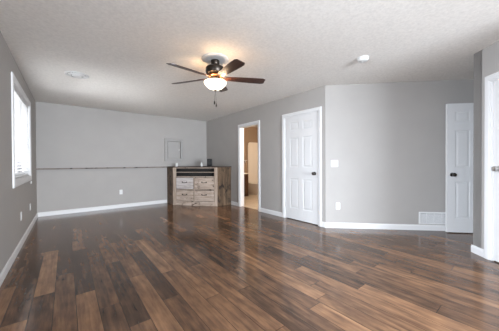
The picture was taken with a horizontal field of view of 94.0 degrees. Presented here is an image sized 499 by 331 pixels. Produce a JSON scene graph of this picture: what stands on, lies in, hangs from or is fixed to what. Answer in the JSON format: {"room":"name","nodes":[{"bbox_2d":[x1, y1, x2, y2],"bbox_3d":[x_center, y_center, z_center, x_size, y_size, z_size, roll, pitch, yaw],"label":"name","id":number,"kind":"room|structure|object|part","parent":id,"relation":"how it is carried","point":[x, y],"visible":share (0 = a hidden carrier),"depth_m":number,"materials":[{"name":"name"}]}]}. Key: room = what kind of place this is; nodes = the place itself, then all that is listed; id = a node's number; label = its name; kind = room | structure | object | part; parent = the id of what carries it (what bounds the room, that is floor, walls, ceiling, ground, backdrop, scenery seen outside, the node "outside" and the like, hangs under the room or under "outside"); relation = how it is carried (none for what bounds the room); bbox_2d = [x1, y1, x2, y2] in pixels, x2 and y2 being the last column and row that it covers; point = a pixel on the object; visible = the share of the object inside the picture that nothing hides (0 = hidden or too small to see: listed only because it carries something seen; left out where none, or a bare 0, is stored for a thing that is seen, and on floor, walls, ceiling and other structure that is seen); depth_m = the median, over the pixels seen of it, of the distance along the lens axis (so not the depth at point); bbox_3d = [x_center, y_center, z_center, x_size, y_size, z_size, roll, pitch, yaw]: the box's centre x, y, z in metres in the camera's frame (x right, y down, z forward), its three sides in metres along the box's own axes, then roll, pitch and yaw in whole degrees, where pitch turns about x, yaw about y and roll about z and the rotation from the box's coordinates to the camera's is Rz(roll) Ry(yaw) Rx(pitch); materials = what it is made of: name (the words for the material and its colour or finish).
{"room":"empty living room","nodes":[
{"label":"empty living room","id":0,"kind":"room"},
{"bbox_2d":[0,31,36,272],"bbox_3d":[-0.952,-0.096,0.301,0.120,2.440,11.890,-1,1,-38],"label":"wall","id":1,"kind":"structure","parent":0,"point":[13,201],"depth_m":2.61,"materials":[{"name":"grey paint"}]},
{"bbox_2d":[0,213,37,286],"bbox_3d":[-0.899,1.078,0.360,0.014,0.090,11.629,-1,1,-38],"label":"baseboard","id":2,"kind":"structure","parent":1,"relation":"attached to","point":[12,258],"depth_m":2.76,"materials":[{"name":"white paint"}]},
{"bbox_2d":[11,72,31,187],"bbox_3d":[-3.362,-0.412,3.377,0.140,1.366,1.736,-1,1,-38],"label":"window","id":3,"kind":"structure","parent":1,"relation":"in","point":[19,181],"depth_m":3.30,"materials":[{"name":"white paint"}]},
{"bbox_3d":[-3.392,-0.411,3.354,0.035,1.178,1.548,-1,1,-38],"label":"sash","id":4,"kind":"part","parent":3,"relation":"part of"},
{"bbox_3d":[-3.392,-0.411,3.354,0.004,1.088,1.458,-1,1,-38],"label":"pane","id":5,"kind":"part","parent":3,"relation":"part of","materials":[{"name":"glass"}]},
{"bbox_2d":[14,87,31,182],"bbox_3d":[-3.332,-0.339,3.402,0.087,1.320,1.540,-1,1,-38],"label":"window blind","id":6,"kind":"object","parent":3,"relation":"attached to","point":[20,107],"visible":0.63,"depth_m":3.41,"materials":[{"name":"white paint"}]},
{"bbox_2d":[36,102,206,212],"bbox_3d":[-1.861,-0.154,7.071,6.820,2.440,0.120,-1,1,-38],"label":"wall","id":7,"kind":"structure","parent":0,"point":[67,136],"depth_m":5.68,"materials":[{"name":"grey paint"}]},
{"bbox_2d":[36,167,166,169],"bbox_3d":[-3.404,0.072,5.731,2.730,0.024,0.078,-1,1,-38],"label":"wall ledge","id":8,"kind":"object","parent":7,"relation":"attached to","point":[105,167],"visible":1,"depth_m":5.53,"materials":[{"name":"brown wood"}]},
{"bbox_2d":[38,200,166,216],"bbox_3d":[-3.413,1.041,5.771,2.721,0.090,0.014,-1,1,-38],"label":"baseboard","id":9,"kind":"structure","parent":7,"relation":"attached to","point":[40,214],"depth_m":5.58,"materials":[{"name":"white paint"}]},
{"bbox_2d":[164,138,182,160],"bbox_3d":[-2.177,-0.434,6.711,0.530,0.640,0.050,-1,1,-38],"label":"access panel","id":10,"kind":"object","parent":7,"relation":"attached to","point":[173,150],"visible":1,"depth_m":6.69,"materials":[{"name":"grey paint"}]},
{"bbox_3d":[-2.182,-0.434,6.717,0.354,0.464,0.033,-1,1,-38],"label":"door","id":11,"kind":"part","parent":10,"relation":"part of","materials":[{"name":"grey paint"}]},
{"bbox_2d":[0,203,498,330],"bbox_3d":[1.735,1.090,2.419,6.800,0.001,11.750,-1,1,-38],"label":"floor","id":12,"kind":"structure","parent":0,"point":[163,266],"depth_m":2.31,"materials":[{"name":"brown wood"}]},
{"bbox_2d":[167,166,230,205],"bbox_3d":[-1.419,0.554,6.442,1.264,1.030,1.413,-1,1,-38],"label":"base cabinet","id":13,"kind":"object","parent":12,"relation":"on","point":[186,185],"visible":1,"depth_m":6.18,"materials":[{"name":"brown wood"}]},
{"bbox_3d":[-2.191,0.571,6.443,0.022,1.005,0.450,-1,1,-38],"label":"panel","id":14,"kind":"part","parent":13,"relation":"part of","materials":[{"name":"brown wood"}]},
{"bbox_3d":[-1.724,0.486,6.198,0.480,0.296,0.030,0,1,11],"label":"drawer","id":15,"kind":"part","parent":13,"relation":"part of","materials":[{"name":"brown wood"}]},
{"bbox_3d":[-1.722,0.814,6.201,0.480,0.277,0.030,0,1,11],"label":"drawer","id":16,"kind":"part","parent":13,"relation":"part of","materials":[{"name":"brown wood"}]},
{"bbox_3d":[-1.440,0.654,6.154,1.075,0.020,0.024,0,1,11],"label":"rail","id":17,"kind":"part","parent":13,"relation":"part of","materials":[{"name":"brown wood"}]},
{"bbox_2d":[176,172,213,172],"bbox_3d":[-1.427,0.192,6.233,1.075,0.014,0.190,0,1,11],"label":"shelf","id":18,"kind":"object","parent":13,"relation":"attached to","point":[176,172],"depth_m":6.14,"materials":[{"name":"brown wood"}]},
{"bbox_3d":[-1.442,0.314,6.151,1.075,0.027,0.024,0,1,11],"label":"rail","id":19,"kind":"part","parent":13,"relation":"part of","materials":[{"name":"brown wood"}]},
{"bbox_2d":[168,166,230,167],"bbox_3d":[-1.421,0.052,6.437,1.264,0.024,1.413,-1,1,-38],"label":"countertop","id":20,"kind":"structure","parent":13,"relation":"on","point":[168,166],"depth_m":6.19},
{"bbox_2d":[207,159,211,165],"bbox_3d":[-1.088,-0.065,6.336,0.124,0.205,0.106,0,1,7],"label":"speaker","id":21,"kind":"object","parent":20,"relation":"on","point":[209,161],"visible":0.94,"depth_m":6.29},
{"bbox_3d":[-1.183,0.812,6.101,0.530,0.277,0.030,0,1,11],"label":"drawer","id":22,"kind":"part","parent":13,"relation":"part of","materials":[{"name":"brown wood"}]},
{"bbox_3d":[-1.184,0.484,6.097,0.530,0.296,0.030,0,1,11],"label":"drawer","id":23,"kind":"part","parent":13,"relation":"part of","materials":[{"name":"brown wood"}]},
{"bbox_3d":[-0.671,0.565,6.168,0.419,1.005,0.022,-1,1,-38],"label":"panel","id":24,"kind":"part","parent":13,"relation":"part of","materials":[{"name":"brown wood"}]},
{"bbox_2d":[0,0,498,126],"bbox_3d":[1.722,-1.410,2.396,6.940,0.120,11.890,-1,1,-38],"label":"ceiling","id":25,"kind":"structure","parent":0,"point":[124,48],"depth_m":2.60,"materials":[{"name":"white paint"}]},
{"bbox_2d":[64,71,88,78],"bbox_3d":[-2.548,-1.319,3.437,0.300,0.033,0.300,-1,1,-38],"label":"ceiling vent","id":26,"kind":"object","parent":25,"relation":"in","point":[74,74],"visible":1,"depth_m":3.40,"materials":[{"name":"white plastic"}]},
{"bbox_2d":[166,53,264,106],"bbox_3d":[-0.426,-1.039,2.916,1.262,0.607,1.240,-1,1,-38],"label":"ceiling fan","id":27,"kind":"object","parent":25,"relation":"hanging from","point":[215,71],"visible":1,"depth_m":2.87,"materials":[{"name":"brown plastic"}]},
{"bbox_3d":[-0.683,-1.083,2.653,0.128,0.006,0.527,19,15,38],"label":"blade","id":28,"kind":"part","parent":27,"relation":"part of","materials":[{"name":"brown wood"}]},
{"bbox_3d":[-0.795,-1.109,3.095,0.527,0.006,0.128,1,17,22],"label":"blade","id":29,"kind":"part","parent":27,"relation":"part of","materials":[{"name":"brown wood"}]},
{"bbox_3d":[-0.433,-1.005,2.951,0.282,0.098,0.282,-1,1,-38],"label":"lamp shade","id":30,"kind":"part","parent":27,"relation":"part of","materials":[{"name":"white glass"}]},
{"bbox_3d":[-0.227,-1.083,2.622,0.128,0.006,0.527,13,-4,-32],"label":"blade","id":31,"kind":"part","parent":27,"relation":"part of","materials":[{"name":"brown wood"}]},
{"bbox_3d":[-0.057,-1.111,3.046,0.527,0.006,0.128,-1,-9,-14],"label":"blade","id":32,"kind":"part","parent":27,"relation":"part of","materials":[{"name":"brown wood"}]},
{"bbox_2d":[357,56,368,62],"bbox_3d":[1.436,-1.328,2.943,0.140,0.049,0.140,-1,1,-38],"label":"smoke detector","id":33,"kind":"object","parent":25,"relation":"attached to","point":[361,59],"visible":1,"depth_m":2.91,"materials":[{"name":"white plastic"}]},
{"bbox_2d":[243,194,257,209],"bbox_3d":[1.013,1.053,6.621,2.642,0.005,4.149,-1,1,-38],"label":"floor","id":34,"kind":"structure","parent":0,"point":[250,201],"depth_m":6.72,"materials":[{"name":"beige tile"}]},
{"bbox_2d":[244,173,248,196],"bbox_3d":[-0.533,0.661,7.692,0.980,0.775,0.504,-1,1,-38],"label":"vanity cabinet","id":35,"kind":"object","parent":34,"relation":"on","point":[245,174],"visible":0.09,"depth_m":7.75,"materials":[{"name":"brown wood"}]},
{"bbox_3d":[-0.224,0.638,7.663,0.450,0.620,0.019,-1,1,-38],"label":"door","id":36,"kind":"part","parent":35,"relation":"part of","materials":[{"name":"brown wood"}]},
{"bbox_2d":[248,142,257,194],"bbox_3d":[0.712,0.110,7.977,0.740,1.860,1.560,-1,1,-38],"label":"bathtub surround","id":37,"kind":"object","parent":34,"relation":"on","point":[252,147],"visible":0.24,"depth_m":8.43,"materials":[{"name":"beige plastic"}]},
{"bbox_2d":[244,127,257,172],"bbox_3d":[0.628,-0.168,7.139,2.582,2.440,2.849,-1,1,-38],"label":"wall","id":38,"kind":"structure","parent":0,"point":[250,133],"depth_m":8.38,"materials":[{"name":"beige paint"}]},
{"bbox_2d":[206,86,325,221],"bbox_3d":[0.019,-0.152,5.728,0.120,2.440,4.315,-1,1,-38],"label":"wall","id":39,"kind":"structure","parent":0,"point":[221,132],"depth_m":5.16,"materials":[{"name":"grey paint"}]},
{"bbox_2d":[238,120,259,211],"bbox_3d":[0.019,0.019,5.715,0.139,2.099,0.862,-1,1,-38],"label":"trim","id":40,"kind":"structure","parent":39,"relation":"attached to","point":[241,127],"depth_m":5.96,"materials":[{"name":"white paint"}]},
{"bbox_2d":[231,201,325,227],"bbox_3d":[0.410,1.027,5.141,0.014,0.090,2.912,-1,1,-38],"label":"baseboard","id":41,"kind":"structure","parent":39,"relation":"attached to","point":[268,211],"depth_m":5.05,"materials":[{"name":"white paint"}]},
{"bbox_2d":[285,112,317,224],"bbox_3d":[0.958,0.061,4.420,0.103,2.005,0.776,-1,1,-38],"label":"door","id":42,"kind":"structure","parent":39,"relation":"in","point":[301,164],"depth_m":4.39,"materials":[{"name":"white paint"}]},
{"bbox_2d":[282,106,321,226],"bbox_3d":[1.010,0.025,4.455,0.139,2.099,0.938,-1,1,-38],"label":"trim","id":43,"kind":"structure","parent":39,"relation":"attached to","point":[316,109],"depth_m":4.21,"materials":[{"name":"white paint"}]},
{"bbox_2d":[325,79,473,224],"bbox_3d":[3.174,-0.151,3.832,3.750,2.440,0.120,0,1,7],"label":"wall","id":44,"kind":"structure","parent":0,"point":[387,141],"depth_m":3.87,"materials":[{"name":"grey paint"}]},
{"bbox_2d":[331,160,337,166],"bbox_3d":[1.453,-0.025,3.973,0.116,0.116,0.010,0,1,7],"label":"light switch","id":45,"kind":"object","parent":44,"relation":"attached to","point":[334,163],"visible":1,"depth_m":3.97,"materials":[{"name":"white plastic"}]},
{"bbox_2d":[325,222,444,230],"bbox_3d":[2.559,1.027,3.849,2.526,0.090,0.014,0,1,7],"label":"baseboard","id":46,"kind":"structure","parent":44,"relation":"attached to","point":[328,224],"depth_m":3.88,"materials":[{"name":"white paint"}]},
{"bbox_2d":[419,212,444,224],"bbox_3d":[3.013,0.868,3.795,0.460,0.200,0.010,0,1,7],"label":"air vent","id":47,"kind":"object","parent":44,"relation":"in","point":[424,217],"visible":0.73,"depth_m":3.80,"materials":[{"name":"white metal"}]},
{"bbox_2d":[445,103,473,232],"bbox_3d":[3.491,0.047,3.629,0.768,2.020,0.171,0,1,7],"label":"door","id":48,"kind":"structure","parent":44,"relation":"in","point":[459,116],"depth_m":3.64,"materials":[{"name":"white paint"}]},
{"bbox_2d":[473,41,498,248],"bbox_3d":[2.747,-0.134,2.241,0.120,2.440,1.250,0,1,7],"label":"wall","id":49,"kind":"structure","parent":0,"point":[490,54],"depth_m":2.74,"materials":[{"name":"grey paint"}]},
{"bbox_2d":[471,245,483,257],"bbox_3d":[2.688,1.041,2.267,0.014,0.090,1.264,0,1,7],"label":"baseboard","id":50,"kind":"structure","parent":49,"relation":"attached to","point":[474,249],"depth_m":2.80,"materials":[{"name":"white paint"}]},
{"bbox_2d":[484,72,498,260],"bbox_3d":[2.739,0.036,2.252,0.139,2.099,0.898,0,1,7],"label":"trim","id":51,"kind":"structure","parent":49,"relation":"attached to","point":[489,80],"depth_m":2.65,"materials":[{"name":"white paint"}]},
{"bbox_2d":[491,80,498,261],"bbox_3d":[2.685,0.072,2.255,0.103,2.005,0.736,0,1,7],"label":"door","id":52,"kind":"structure","parent":49,"relation":"in","point":[495,168],"depth_m":2.58,"materials":[{"name":"white paint"}]},
{"bbox_3d":[2.703,0.041,2.551,0.068,0.062,0.062,0,1,7],"label":"knob","id":53,"kind":"part","parent":52,"relation":"part of","materials":[{"name":"silver metal"}]}
]}

